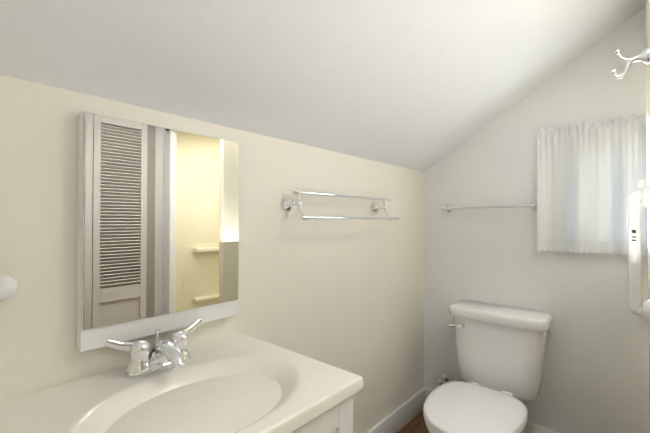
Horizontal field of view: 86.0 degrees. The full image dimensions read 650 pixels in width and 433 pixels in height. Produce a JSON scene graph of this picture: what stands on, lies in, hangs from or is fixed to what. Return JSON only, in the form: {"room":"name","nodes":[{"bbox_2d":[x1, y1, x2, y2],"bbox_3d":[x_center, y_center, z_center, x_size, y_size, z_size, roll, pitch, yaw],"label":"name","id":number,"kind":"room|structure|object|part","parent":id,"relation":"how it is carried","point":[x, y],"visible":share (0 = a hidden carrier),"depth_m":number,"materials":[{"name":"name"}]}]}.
{"room":"bathroom","nodes":[
{"label":"bathroom","id":0,"kind":"room"},
{"bbox_2d":[0,75,423,432],"bbox_3d":[-0.127,0.379,1.473,0.120,1.650,2.400,-1,-1,42],"label":"wall","id":1,"kind":"structure","parent":0,"point":[346,295],"depth_m":1.30,"materials":[{"name":"paint"}]},
{"bbox_2d":[76,111,238,351],"bbox_3d":[-0.444,0.037,1.000,0.039,0.575,0.439,-1,-1,42],"label":"mirrored medicine cabinet","id":2,"kind":"object","parent":1,"relation":"attached to","point":[158,228],"visible":0.94,"depth_m":0.94,"materials":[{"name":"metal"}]},
{"bbox_2d":[283,189,398,219],"bbox_3d":[0.114,-0.042,1.577,0.108,0.118,0.712,-1,-1,42],"label":"towel rail","id":3,"kind":"object","parent":1,"relation":"attached to","point":[289,204],"visible":1,"depth_m":1.46,"materials":[{"name":"silver metal"}]},
{"bbox_2d":[366,387,425,432],"bbox_3d":[-0.034,1.141,1.467,0.015,0.125,2.030,-1,-1,42],"label":"baseboard","id":4,"kind":"structure","parent":1,"relation":"attached to","point":[398,419],"depth_m":1.99,"materials":[{"name":"paint"}]},
{"bbox_2d":[0,0,645,171],"bbox_3d":[1.012,-0.763,0.473,2.970,0.932,2.400,-1,-1,42],"label":"ceiling","id":5,"kind":"structure","parent":0,"point":[421,85],"depth_m":1.10,"materials":[{"name":"paint"}]},
{"bbox_2d":[398,410,428,432],"bbox_3d":[0.974,1.241,0.481,3.070,0.100,2.400,-1,-1,42],"label":"floor","id":6,"kind":"structure","parent":0,"point":[416,424],"depth_m":2.01,"materials":[{"name":"brown wood"}]},
{"bbox_2d":[0,319,362,432],"bbox_3d":[-0.303,0.746,0.785,0.524,0.899,0.644,-1,-1,42],"label":"bathroom vanity","id":7,"kind":"object","parent":6,"relation":"on","point":[235,383],"visible":0.98,"depth_m":0.81,"materials":[{"name":"ceramic"}]},
{"bbox_2d":[105,319,201,377],"bbox_3d":[-0.403,0.347,0.892,0.148,0.099,0.250,-1,-1,42],"label":"faucet","id":8,"kind":"object","parent":7,"relation":"on","point":[171,357],"depth_m":0.88,"materials":[{"name":"silver metal"}]},
{"bbox_2d":[423,300,552,432],"bbox_3d":[0.689,0.843,1.667,0.597,0.727,0.775,-1,-1,42],"label":"toilet","id":9,"kind":"object","parent":6,"relation":"on","point":[501,351],"visible":1,"depth_m":1.67,"materials":[{"name":"white ceramic"}]},
{"bbox_3d":[0.699,0.577,1.851,0.077,0.028,0.026,-1,-1,42],"label":"flush lever","id":10,"kind":"part","parent":9,"relation":"part of","materials":[{"name":"silver metal"}]},
{"bbox_3d":[0.639,0.856,1.518,0.388,0.018,0.485,-1,-1,42],"label":"seat","id":11,"kind":"part","parent":9,"relation":"part of","materials":[{"name":"white plastic"}]},
{"bbox_3d":[0.648,0.846,1.528,0.388,0.039,0.512,-1,-1,42],"label":"seat lid","id":12,"kind":"part","parent":9,"relation":"part of","materials":[{"name":"white plastic"}]},
{"bbox_3d":[0.905,0.713,1.819,0.428,0.361,0.204,-1,-1,42],"label":"tank","id":13,"kind":"part","parent":9,"relation":"part of","materials":[{"name":"white ceramic"}]},
{"bbox_3d":[0.904,0.507,1.820,0.474,0.051,0.238,-1,-1,42],"label":"tank lid","id":14,"kind":"part","parent":9,"relation":"part of","materials":[{"name":"white ceramic"}]},
{"bbox_2d":[424,7,649,432],"bbox_3d":[1.732,0.002,1.348,3.070,2.400,0.120,-1,-1,42],"label":"wall","id":15,"kind":"structure","parent":0,"point":[596,374],"depth_m":1.78,"materials":[{"name":"paint"}]},
{"bbox_2d":[442,201,536,212],"bbox_3d":[0.908,-0.052,1.952,0.522,0.054,0.075,-1,-1,42],"label":"towel rail","id":16,"kind":"object","parent":15,"relation":"attached to","point":[448,208],"visible":0.83,"depth_m":1.92,"materials":[{"name":"silver metal"}]},
{"bbox_2d":[426,388,558,432],"bbox_3d":[1.033,1.146,1.864,1.020,0.125,0.019,-1,-1,42],"label":"baseboard","id":17,"kind":"structure","parent":15,"relation":"attached to","point":[530,427],"depth_m":1.81,"materials":[{"name":"paint"}]},
{"bbox_2d":[562,115,645,253],"bbox_3d":[1.454,-0.135,1.586,0.630,0.630,0.138,-1,-1,42],"label":"window","id":18,"kind":"structure","parent":15,"relation":"in","point":[599,122],"depth_m":1.66,"materials":[{"name":"paint"}]},
{"bbox_2d":[535,113,647,256],"bbox_3d":[1.363,-0.140,1.540,0.769,0.626,0.086,-1,-1,42],"label":"curtain","id":19,"kind":"object","parent":18,"relation":"hanging from","point":[589,177],"visible":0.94,"depth_m":1.63,"materials":[{"name":"white fabric"}]},
{"bbox_2d":[645,0,649,398],"bbox_3d":[1.473,0.177,0.923,0.892,2.040,0.852,-1,-1,42],"label":"wall","id":20,"kind":"structure","parent":0,"point":[647,29],"depth_m":1.31,"materials":[{"name":"paint"}]},
{"bbox_2d":[611,47,648,78],"bbox_3d":[1.022,-0.520,1.170,0.098,0.104,0.052,-1,-1,42],"label":"robe hook","id":21,"kind":"object","parent":20,"relation":"attached to","point":[643,56],"visible":1,"depth_m":1.17,"materials":[{"name":"silver metal"}]},
{"bbox_2d":[627,180,649,329],"bbox_3d":[0.991,0.117,1.096,0.057,0.465,0.072,-1,-1,42],"label":"grab bar","id":22,"kind":"object","parent":20,"relation":"attached to","point":[636,305],"visible":1,"depth_m":1.09,"materials":[{"name":"white plastic"}]},
{"bbox_3d":[-0.692,0.375,0.617,0.175,1.635,0.130,-1,-1,42],"label":"wall","id":23,"kind":"structure","parent":0,"visible":0},
{"bbox_2d":[0,275,18,300],"bbox_3d":[-0.671,0.148,0.724,0.054,0.054,0.053,-1,-1,42],"label":"night light","id":24,"kind":"object","parent":23,"relation":"attached to","point":[9,286],"visible":1,"depth_m":0.72,"materials":[{"name":"white plastic"}]}
]}

